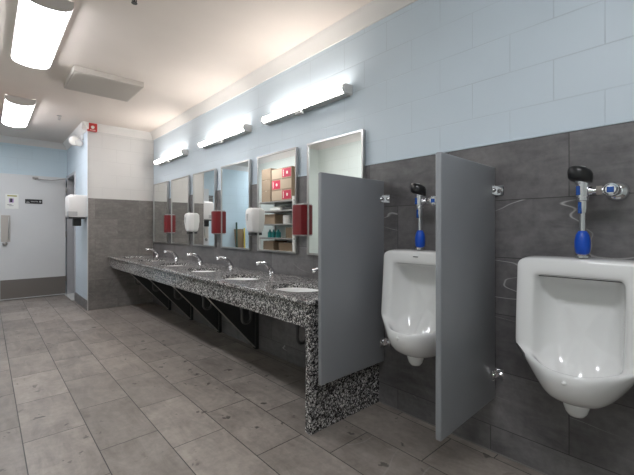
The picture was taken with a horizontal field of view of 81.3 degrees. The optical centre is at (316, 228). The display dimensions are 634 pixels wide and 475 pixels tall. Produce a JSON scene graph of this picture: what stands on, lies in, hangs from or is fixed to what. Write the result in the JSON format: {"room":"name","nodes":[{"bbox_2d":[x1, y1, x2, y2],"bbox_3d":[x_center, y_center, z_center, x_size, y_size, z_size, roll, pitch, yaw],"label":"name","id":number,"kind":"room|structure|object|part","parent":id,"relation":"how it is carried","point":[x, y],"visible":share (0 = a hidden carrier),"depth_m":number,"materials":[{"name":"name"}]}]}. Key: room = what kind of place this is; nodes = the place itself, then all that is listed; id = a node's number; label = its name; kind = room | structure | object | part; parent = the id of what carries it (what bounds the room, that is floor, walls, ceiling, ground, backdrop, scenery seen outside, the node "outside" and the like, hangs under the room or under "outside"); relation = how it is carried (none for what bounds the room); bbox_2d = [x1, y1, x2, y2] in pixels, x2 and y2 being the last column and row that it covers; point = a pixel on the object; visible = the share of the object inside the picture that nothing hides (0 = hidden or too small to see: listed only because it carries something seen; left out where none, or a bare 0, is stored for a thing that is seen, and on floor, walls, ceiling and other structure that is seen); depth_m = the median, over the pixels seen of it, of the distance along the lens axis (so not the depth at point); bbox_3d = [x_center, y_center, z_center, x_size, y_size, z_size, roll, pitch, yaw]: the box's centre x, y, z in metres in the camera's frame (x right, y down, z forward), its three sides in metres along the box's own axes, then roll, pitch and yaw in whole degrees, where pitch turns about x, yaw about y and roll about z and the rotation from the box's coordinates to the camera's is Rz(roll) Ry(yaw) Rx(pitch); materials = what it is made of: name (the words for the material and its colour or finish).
{"room":"public restroom","nodes":[
{"label":"public restroom","id":0,"kind":"room"},
{"bbox_2d":[0,142,66,177],"bbox_3d":[-5.325,-0.180,6.273,4.950,2.760,0.150,0,0,-42],"label":"wall","id":1,"kind":"structure","parent":0,"point":[14,158],"depth_m":6.47,"materials":[{"name":"blue paint"}]},
{"bbox_2d":[0,135,65,149],"bbox_3d":[-5.838,-1.508,5.659,3.365,0.105,0.078,0,0,-42],"label":"trim","id":2,"kind":"structure","parent":1,"relation":"attached to","point":[5,139],"depth_m":6.43,"materials":[{"name":"paint"}]},
{"bbox_2d":[0,173,68,300],"bbox_3d":[-4.901,0.129,6.441,0.962,2.118,0.248,0,0,-31],"label":"door","id":3,"kind":"structure","parent":1,"relation":"in","point":[32,236],"depth_m":6.41,"materials":[{"name":"paint"}]},
{"bbox_3d":[-5.202,-0.007,6.166,0.120,0.445,0.006,0,0,-42],"label":"pull plate","id":4,"kind":"part","parent":3,"relation":"part of","materials":[{"name":"beige paint"}]},
{"bbox_3d":[-5.159,-0.015,6.178,0.016,0.382,0.042,0,0,-42],"label":"pull handle","id":5,"kind":"part","parent":3,"relation":"part of","materials":[{"name":"silver metal"}]},
{"bbox_2d":[5,194,18,208],"bbox_3d":[-5.140,-0.465,6.218,0.172,0.250,0.006,0,0,-42],"label":"notice sheet","id":6,"kind":"object","parent":3,"relation":"attached to","point":[11,200],"visible":1,"depth_m":6.22,"materials":[{"name":"white paper"}]},
{"bbox_3d":[-4.917,1.012,6.421,0.905,0.315,0.005,0,0,-42],"label":"kick plate","id":7,"kind":"part","parent":3,"relation":"part of","materials":[{"name":"silver metal"}]},
{"bbox_2d":[25,199,41,203],"bbox_3d":[-4.921,-0.477,6.413,0.238,0.075,0.009,0,0,-42],"label":"door sign","id":8,"kind":"object","parent":3,"relation":"attached to","point":[30,201],"visible":1,"depth_m":6.41,"materials":[{"name":"black plastic"}]},
{"bbox_3d":[-4.683,-0.877,6.501,0.534,0.059,0.064,0,0,-24],"label":"closer arm","id":9,"kind":"part","parent":3,"relation":"part of","materials":[{"name":"silver metal"}]},
{"bbox_2d":[67,131,86,299],"bbox_3d":[-3.943,-0.180,6.170,0.140,2.760,1.848,0,0,-42],"label":"wall","id":10,"kind":"structure","parent":0,"point":[76,155],"depth_m":5.79,"materials":[{"name":"blue paint"}]},
{"bbox_2d":[64,293,73,300],"bbox_3d":[-4.288,1.193,6.525,0.200,0.014,0.780,0,0,-42],"label":"trim","id":11,"kind":"structure","parent":10,"relation":"attached to","point":[70,296],"depth_m":6.49,"materials":[{"name":"grey stone"}]},
{"bbox_2d":[66,171,75,300],"bbox_3d":[-4.263,0.115,6.527,0.168,2.170,0.850,0,0,-42],"label":"trim","id":12,"kind":"structure","parent":10,"relation":"attached to","point":[71,182],"depth_m":6.78,"materials":[{"name":"paint"}]},
{"bbox_2d":[65,195,86,225],"bbox_3d":[-3.598,-0.273,5.503,0.237,0.455,0.313,0,0,-42],"label":"dryer","id":13,"kind":"object","parent":10,"relation":"attached to","point":[75,205],"visible":1,"depth_m":5.40,"materials":[{"name":"white plastic"}]},
{"bbox_2d":[63,121,88,149],"bbox_3d":[-3.997,-1.508,6.068,0.078,0.105,1.928,0,0,-42],"label":"trim","id":14,"kind":"structure","parent":10,"relation":"attached to","point":[78,131],"depth_m":5.80,"materials":[{"name":"paint"}]},
{"bbox_2d":[69,134,83,145],"bbox_3d":[-3.687,-1.351,5.647,0.178,0.197,0.270,0,0,-42],"label":"emergency light","id":15,"kind":"object","parent":10,"relation":"attached to","point":[73,140],"visible":1,"depth_m":5.62,"materials":[{"name":"white plastic"}]},
{"bbox_2d":[75,292,86,309],"bbox_3d":[-3.708,1.127,5.796,0.010,0.145,0.978,0,0,-42],"label":"baseboard","id":16,"kind":"structure","parent":10,"relation":"attached to","point":[80,300],"depth_m":5.74,"materials":[{"name":"tile"}]},
{"bbox_2d":[87,131,87,310],"bbox_3d":[-3.374,-0.128,5.431,0.008,2.655,0.013,0,0,-42],"label":"trim","id":17,"kind":"structure","parent":10,"relation":"attached to","point":[87,131],"depth_m":5.43,"materials":[{"name":"grey metal"}]},
{"bbox_2d":[88,131,153,309],"bbox_3d":[-3.020,-0.180,5.848,1.077,2.760,0.160,0,0,-42],"label":"wall","id":18,"kind":"structure","parent":0,"point":[119,166],"depth_m":5.69,"materials":[{"name":"tile"}]},
{"bbox_2d":[87,123,96,131],"bbox_3d":[-3.306,-1.496,5.427,0.124,0.122,0.084,0,0,-42],"label":"fire alarm","id":19,"kind":"object","parent":18,"relation":"attached to","point":[92,126],"visible":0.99,"depth_m":5.41,"materials":[{"name":"red plastic"}]},
{"bbox_2d":[82,121,152,139],"bbox_3d":[-3.034,-1.508,5.690,1.008,0.105,0.078,0,0,-42],"label":"trim","id":20,"kind":"structure","parent":18,"relation":"attached to","point":[103,128],"depth_m":5.70,"materials":[{"name":"paint"}]},
{"bbox_2d":[88,197,152,200],"bbox_3d":[-3.030,-0.461,5.737,0.913,0.012,0.013,0,0,-42],"label":"trim","id":21,"kind":"structure","parent":18,"relation":"attached to","point":[88,197],"depth_m":5.73,"materials":[{"name":"grey metal"}]},
{"bbox_2d":[0,0,372,142],"bbox_3d":[-2.092,-1.610,2.557,5.100,0.100,10.100,0,0,-42],"label":"ceiling","id":22,"kind":"structure","parent":0,"point":[184,53],"depth_m":3.24,"materials":[{"name":"paint"}]},
{"bbox_2d":[1,94,35,127],"bbox_3d":[-3.923,-1.510,4.830,0.292,0.100,1.270,0,0,-42],"label":"ceiling light","id":23,"kind":"object","parent":22,"relation":"attached to","point":[17,111],"visible":1,"depth_m":4.62,"materials":[{"name":"grey plastic"}]},
{"bbox_2d":[10,0,73,69],"bbox_3d":[-2.183,-1.510,2.891,0.292,0.100,1.220,0,0,-42],"label":"ceiling light","id":24,"kind":"object","parent":22,"relation":"attached to","point":[40,26],"visible":1,"depth_m":2.75,"materials":[{"name":"grey plastic"}]},
{"bbox_2d":[64,65,143,101],"bbox_3d":[-2.275,-1.529,3.937,0.630,0.062,0.600,0,0,-42],"label":"ceiling vent","id":25,"kind":"object","parent":22,"relation":"in","point":[80,79],"visible":1,"depth_m":3.85,"materials":[{"name":"white metal"}]},
{"bbox_2d":[0,294,543,474],"bbox_3d":[-2.092,1.250,2.557,5.100,0.100,10.100,0,0,-42],"label":"floor","id":26,"kind":"structure","parent":0,"point":[145,388],"depth_m":2.39,"materials":[{"name":"tile"}]},
{"bbox_2d":[131,274,170,309],"bbox_3d":[-2.399,0.850,5.264,0.611,0.700,0.050,0,0,-42],"label":"support","id":27,"kind":"object","parent":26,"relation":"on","point":[145,282],"visible":0.42,"depth_m":5.32,"materials":[{"name":"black metal"}]},
{"bbox_3d":[-2.184,0.850,5.457,0.034,0.700,0.050,0,0,-42],"label":"wall post","id":28,"kind":"part","parent":27,"relation":"part of","materials":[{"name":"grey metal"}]},
{"bbox_2d":[149,279,192,319],"bbox_3d":[-1.875,0.850,4.679,0.611,0.700,0.050,0,0,-42],"label":"support","id":29,"kind":"object","parent":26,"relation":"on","point":[182,304],"visible":0.42,"depth_m":4.75,"materials":[{"name":"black metal"}]},
{"bbox_3d":[-1.659,0.850,4.872,0.034,0.700,0.050,0,0,-42],"label":"wall post","id":30,"kind":"part","parent":29,"relation":"part of","materials":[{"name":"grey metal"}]},
{"bbox_2d":[172,286,221,332],"bbox_3d":[-1.350,0.850,4.095,0.611,0.700,0.050,0,0,-42],"label":"support","id":31,"kind":"object","parent":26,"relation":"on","point":[213,316],"visible":0.42,"depth_m":4.17,"materials":[{"name":"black metal"}]},
{"bbox_3d":[-1.135,0.850,4.288,0.034,0.700,0.050,0,0,-42],"label":"wall post","id":32,"kind":"part","parent":31,"relation":"part of","materials":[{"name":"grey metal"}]},
{"bbox_2d":[206,297,258,348],"bbox_3d":[-0.826,0.850,3.511,0.611,0.700,0.050,0,0,-42],"label":"support","id":33,"kind":"object","parent":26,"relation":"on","point":[232,313],"visible":0.54,"depth_m":3.60,"materials":[{"name":"grey metal"}]},
{"bbox_3d":[-0.611,0.850,3.704,0.034,0.700,0.050,0,0,-42],"label":"wall post","id":34,"kind":"part","parent":33,"relation":"part of","materials":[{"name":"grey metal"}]},
{"bbox_2d":[108,254,378,434],"bbox_3d":[-1.365,0.807,4.074,0.659,0.785,4.689,0,0,-42],"label":"countertop","id":35,"kind":"structure","parent":26,"relation":"on","point":[327,404],"depth_m":2.52,"materials":[{"name":"stone"}]},
{"bbox_2d":[146,248,159,255],"bbox_3d":[-2.512,0.353,5.646,0.204,0.124,0.060,0,0,-42],"label":"faucet","id":36,"kind":"object","parent":35,"relation":"on","point":[151,249],"visible":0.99,"depth_m":5.65,"materials":[{"name":"silver metal"}]},
{"bbox_2d":[164,250,178,258],"bbox_3d":[-2.001,0.353,5.076,0.204,0.124,0.060,0,0,-42],"label":"faucet","id":37,"kind":"object","parent":35,"relation":"on","point":[175,255],"visible":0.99,"depth_m":5.08,"materials":[{"name":"silver metal"}]},
{"bbox_2d":[187,253,202,262],"bbox_3d":[-1.490,0.353,4.507,0.204,0.124,0.060,0,0,-42],"label":"faucet","id":38,"kind":"object","parent":35,"relation":"on","point":[198,257],"visible":1,"depth_m":4.51,"materials":[{"name":"silver metal"}]},
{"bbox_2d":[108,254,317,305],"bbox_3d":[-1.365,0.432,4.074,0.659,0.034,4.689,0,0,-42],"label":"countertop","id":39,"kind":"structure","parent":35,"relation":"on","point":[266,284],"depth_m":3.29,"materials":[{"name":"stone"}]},
{"bbox_2d":[216,257,233,267],"bbox_3d":[-0.980,0.353,3.937,0.204,0.124,0.060,0,0,-42],"label":"faucet","id":40,"kind":"object","parent":35,"relation":"on","point":[227,260],"visible":1,"depth_m":3.94,"materials":[{"name":"silver metal"}]},
{"bbox_2d":[228,278,255,279],"bbox_3d":[-0.651,0.510,3.204,0.374,0.123,0.473,0,0,-42],"label":"sink basin","id":41,"kind":"object","parent":35,"relation":"in","point":[228,278],"visible":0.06,"depth_m":3.38,"materials":[{"name":"white ceramic"}]},
{"bbox_2d":[240,307,252,323],"bbox_3d":[-0.517,0.706,3.325,0.399,0.262,0.080,0,0,-42],"label":"trap","id":42,"kind":"object","parent":41,"relation":"attached to","point":[241,309],"visible":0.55,"depth_m":3.21,"materials":[{"name":"grey"}]},
{"bbox_2d":[256,261,274,273],"bbox_3d":[-0.469,0.353,3.368,0.204,0.124,0.060,0,0,-42],"label":"faucet","id":43,"kind":"object","parent":35,"relation":"on","point":[270,268],"visible":1,"depth_m":3.37,"materials":[{"name":"silver metal"}]},
{"bbox_2d":[276,288,317,291],"bbox_3d":[-0.140,0.510,2.635,0.374,0.123,0.473,0,0,-42],"label":"sink basin","id":44,"kind":"object","parent":35,"relation":"in","point":[281,289],"visible":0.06,"depth_m":2.81,"materials":[{"name":"white ceramic"}]},
{"bbox_2d":[295,324,304,344],"bbox_3d":[-0.006,0.706,2.755,0.399,0.262,0.080,0,0,-42],"label":"trap","id":45,"kind":"object","parent":44,"relation":"attached to","point":[298,341],"visible":0.39,"depth_m":2.63,"materials":[{"name":"grey"}]},
{"bbox_3d":[0.181,0.823,2.370,0.633,0.755,0.046,0,0,-42],"label":"panel","id":46,"kind":"part","parent":35,"relation":"part of","materials":[{"name":"stone"}]},
{"bbox_3d":[-1.162,0.510,3.774,0.374,0.123,0.473,0,0,-42],"label":"sink basin","id":47,"kind":"object","parent":35,"relation":"in","visible":0},
{"bbox_2d":[201,295,212,309],"bbox_3d":[-1.028,0.706,3.894,0.399,0.262,0.080,0,0,-42],"label":"trap","id":48,"kind":"object","parent":47,"relation":"attached to","point":[202,297],"visible":0.48,"depth_m":3.77,"materials":[{"name":"grey metal"}]},
{"bbox_3d":[-1.673,0.510,4.343,0.374,0.123,0.473,0,0,-42],"label":"sink basin","id":49,"kind":"object","parent":35,"relation":"in","visible":0},
{"bbox_2d":[173,287,182,299],"bbox_3d":[-1.538,0.706,4.464,0.399,0.262,0.080,0,0,-42],"label":"trap","id":50,"kind":"object","parent":49,"relation":"attached to","point":[175,297],"visible":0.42,"depth_m":4.34,"materials":[{"name":"grey"}]},
{"bbox_2d":[153,0,633,474],"bbox_3d":[0.009,-0.180,3.158,0.160,2.760,7.890,0,0,-42],"label":"wall","id":51,"kind":"structure","parent":0,"point":[429,76],"depth_m":2.00,"materials":[{"name":"tile"}]},
{"bbox_2d":[153,181,168,242],"bbox_3d":[-2.423,-0.250,5.726,0.030,0.930,0.620,0,0,-42],"label":"wall mirror","id":52,"kind":"object","parent":51,"relation":"attached to","point":[160,190],"visible":1,"depth_m":5.72,"materials":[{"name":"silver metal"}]},
{"bbox_2d":[164,214,170,232],"bbox_3d":[-2.188,-0.077,5.413,0.098,0.274,0.140,0,0,-42],"label":"dispenser","id":53,"kind":"object","parent":51,"relation":"attached to","point":[167,217],"visible":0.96,"depth_m":5.36,"materials":[{"name":"red plastic"}]},
{"bbox_2d":[153,149,187,164],"bbox_3d":[-2.154,-1.023,5.389,0.099,0.104,1.100,0,0,-42],"label":"wall light","id":54,"kind":"object","parent":51,"relation":"attached to","point":[183,152],"visible":1,"depth_m":5.27,"materials":[{"name":"white plastic"}]},
{"bbox_2d":[154,151,180,163],"bbox_3d":[-2.169,-1.042,5.375,0.043,0.054,1.056,0,0,-42],"label":"diffuser","id":55,"kind":"object","parent":54,"relation":"attached to","point":[176,155],"depth_m":5.34,"materials":[{"name":"white plastic"}]},
{"bbox_2d":[171,175,189,244],"bbox_3d":[-1.912,-0.250,5.156,0.030,0.930,0.620,0,0,-42],"label":"wall mirror","id":56,"kind":"object","parent":51,"relation":"attached to","point":[180,187],"visible":1,"depth_m":5.16,"materials":[{"name":"silver metal"}]},
{"bbox_2d":[184,213,193,233],"bbox_3d":[-1.669,-0.073,4.823,0.114,0.273,0.148,0,0,-42],"label":"soap dispenser","id":57,"kind":"object","parent":51,"relation":"attached to","point":[188,217],"visible":0.97,"depth_m":4.77,"materials":[{"name":"white plastic"}]},
{"bbox_2d":[193,168,216,246],"bbox_3d":[-1.401,-0.250,4.587,0.030,0.930,0.620,0,0,-42],"label":"wall mirror","id":58,"kind":"object","parent":51,"relation":"attached to","point":[205,182],"visible":1,"depth_m":4.57,"materials":[{"name":"silver metal"}]},
{"bbox_2d":[211,210,220,233],"bbox_3d":[-1.163,-0.077,4.270,0.098,0.274,0.140,0,0,-42],"label":"dispenser","id":59,"kind":"object","parent":51,"relation":"attached to","point":[215,215],"visible":0.91,"depth_m":4.22,"materials":[{"name":"red plastic"}]},
{"bbox_2d":[197,124,251,148],"bbox_3d":[-1.079,-1.023,4.191,0.099,0.104,1.100,0,0,-42],"label":"wall light","id":60,"kind":"object","parent":51,"relation":"attached to","point":[246,128],"visible":1,"depth_m":4.08,"materials":[{"name":"white plastic"}]},
{"bbox_2d":[199,126,243,146],"bbox_3d":[-1.094,-1.042,4.177,0.043,0.054,1.056,0,0,-42],"label":"diffuser","id":61,"kind":"object","parent":60,"relation":"attached to","point":[239,131],"depth_m":4.12,"materials":[{"name":"white plastic"}]},
{"bbox_2d":[221,159,251,249],"bbox_3d":[-0.890,-0.250,4.018,0.030,0.930,0.620,0,0,-42],"label":"wall mirror","id":62,"kind":"object","parent":51,"relation":"attached to","point":[236,178],"visible":1,"depth_m":3.98,"materials":[{"name":"silver metal"}]},
{"bbox_2d":[245,208,258,234],"bbox_3d":[-0.648,-0.073,3.684,0.114,0.273,0.148,0,0,-42],"label":"soap dispenser","id":63,"kind":"object","parent":51,"relation":"attached to","point":[252,214],"visible":1,"depth_m":3.63,"materials":[{"name":"white plastic"}]},
{"bbox_2d":[257,147,297,253],"bbox_3d":[-0.379,-0.250,3.448,0.030,0.930,0.620,0,0,-42],"label":"wall mirror","id":64,"kind":"object","parent":51,"relation":"attached to","point":[277,172],"visible":1,"depth_m":3.42,"materials":[{"name":"silver metal"}]},
{"bbox_2d":[150,0,416,139],"bbox_3d":[-0.076,-1.508,3.089,0.078,0.105,7.900,0,0,-42],"label":"trim","id":65,"kind":"structure","parent":51,"relation":"attached to","point":[374,11],"depth_m":3.18,"materials":[{"name":"paint"}]},
{"bbox_2d":[292,203,306,235],"bbox_3d":[-0.144,-0.077,3.135,0.098,0.274,0.140,0,0,-42],"label":"dispenser","id":66,"kind":"object","parent":51,"relation":"attached to","point":[299,211],"visible":0.87,"depth_m":3.08,"materials":[{"name":"red plastic"}]},
{"bbox_2d":[260,83,352,124],"bbox_3d":[-0.137,-1.023,3.141,0.099,0.104,1.100,0,0,-42],"label":"wall light","id":67,"kind":"object","parent":51,"relation":"attached to","point":[346,90],"visible":1,"depth_m":3.02,"materials":[{"name":"white plastic"}]},
{"bbox_2d":[307,129,364,254],"bbox_3d":[0.132,-0.250,2.879,0.030,0.930,0.620,0,0,-42],"label":"wall mirror","id":68,"kind":"object","parent":51,"relation":"attached to","point":[344,154],"visible":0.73,"depth_m":2.91,"materials":[{"name":"silver glass"}]},
{"bbox_2d":[318,172,389,384],"bbox_3d":[0.236,0.286,2.329,0.605,1.227,0.104,0,0,-43],"label":"partition","id":69,"kind":"structure","parent":51,"relation":"attached to","point":[351,339],"depth_m":2.27,"materials":[{"name":"metal"}]},
{"bbox_2d":[170,118,633,197],"bbox_3d":[-0.048,-0.461,3.107,0.013,0.012,7.890,0,0,-42],"label":"trim","id":70,"kind":"structure","parent":51,"relation":"attached to","point":[627,120],"depth_m":1.92,"materials":[{"name":"grey metal"}]},
{"bbox_2d":[381,249,435,365],"bbox_3d":[0.571,0.459,2.143,0.354,0.668,0.474,0,0,-45],"label":"urinal","id":71,"kind":"object","parent":51,"relation":"attached to","point":[408,306],"visible":0.67,"depth_m":2.24,"materials":[{"name":"white ceramic"}]},
{"bbox_2d":[407,356,423,365],"bbox_3d":[0.573,0.760,2.146,0.100,0.065,0.100,0,0,-42],"label":"outlet","id":72,"kind":"object","parent":71,"relation":"attached to","point":[414,361],"depth_m":2.11,"materials":[{"name":"white ceramic"}]},
{"bbox_2d":[410,183,435,249],"bbox_3d":[0.665,-0.075,2.174,0.176,0.396,0.195,0,0,-42],"label":"valve","id":73,"kind":"object","parent":51,"relation":"attached to","point":[419,190],"visible":0.86,"depth_m":2.16,"materials":[{"name":"silver metal"}]},
{"bbox_3d":[0.646,-0.162,2.148,0.042,0.037,0.065,0,0,-42],"label":"arm","id":74,"kind":"part","parent":73,"relation":"part of","materials":[{"name":"silver metal"}]},
{"bbox_2d":[381,402,547,474],"bbox_3d":[1.513,1.198,1.357,0.006,0.005,3.200,0,0,-42],"label":"baseboard","id":75,"kind":"structure","parent":51,"relation":"attached to","point":[381,402],"depth_m":2.05,"materials":[{"name":"grey tile"}]},
{"bbox_2d":[436,152,503,440],"bbox_3d":[0.732,0.286,1.776,0.605,1.227,0.104,0,0,-44],"label":"partition","id":76,"kind":"structure","parent":51,"relation":"attached to","point":[466,190],"depth_m":1.71,"materials":[{"name":"laminate"}]},
{"bbox_2d":[515,255,633,417],"bbox_3d":[1.094,0.459,1.560,0.354,0.668,0.474,0,0,-39],"label":"urinal","id":77,"kind":"object","parent":51,"relation":"attached to","point":[575,316],"visible":1,"depth_m":1.60,"materials":[{"name":"white ceramic"}]},
{"bbox_2d":[563,402,589,417],"bbox_3d":[1.097,0.760,1.562,0.100,0.065,0.100,0,0,-42],"label":"outlet","id":78,"kind":"object","parent":77,"relation":"attached to","point":[577,412],"depth_m":1.53,"materials":[{"name":"white ceramic"}]},
{"bbox_2d":[567,166,630,257],"bbox_3d":[1.199,-0.075,1.579,0.176,0.396,0.195,0,0,-42],"label":"valve","id":79,"kind":"object","parent":51,"relation":"attached to","point":[582,177],"visible":1,"depth_m":1.57,"materials":[{"name":"silver metal"}]},
{"bbox_3d":[1.180,-0.162,1.552,0.042,0.037,0.065,0,0,-42],"label":"arm","id":80,"kind":"part","parent":79,"relation":"part of","materials":[{"name":"silver metal"}]}
]}

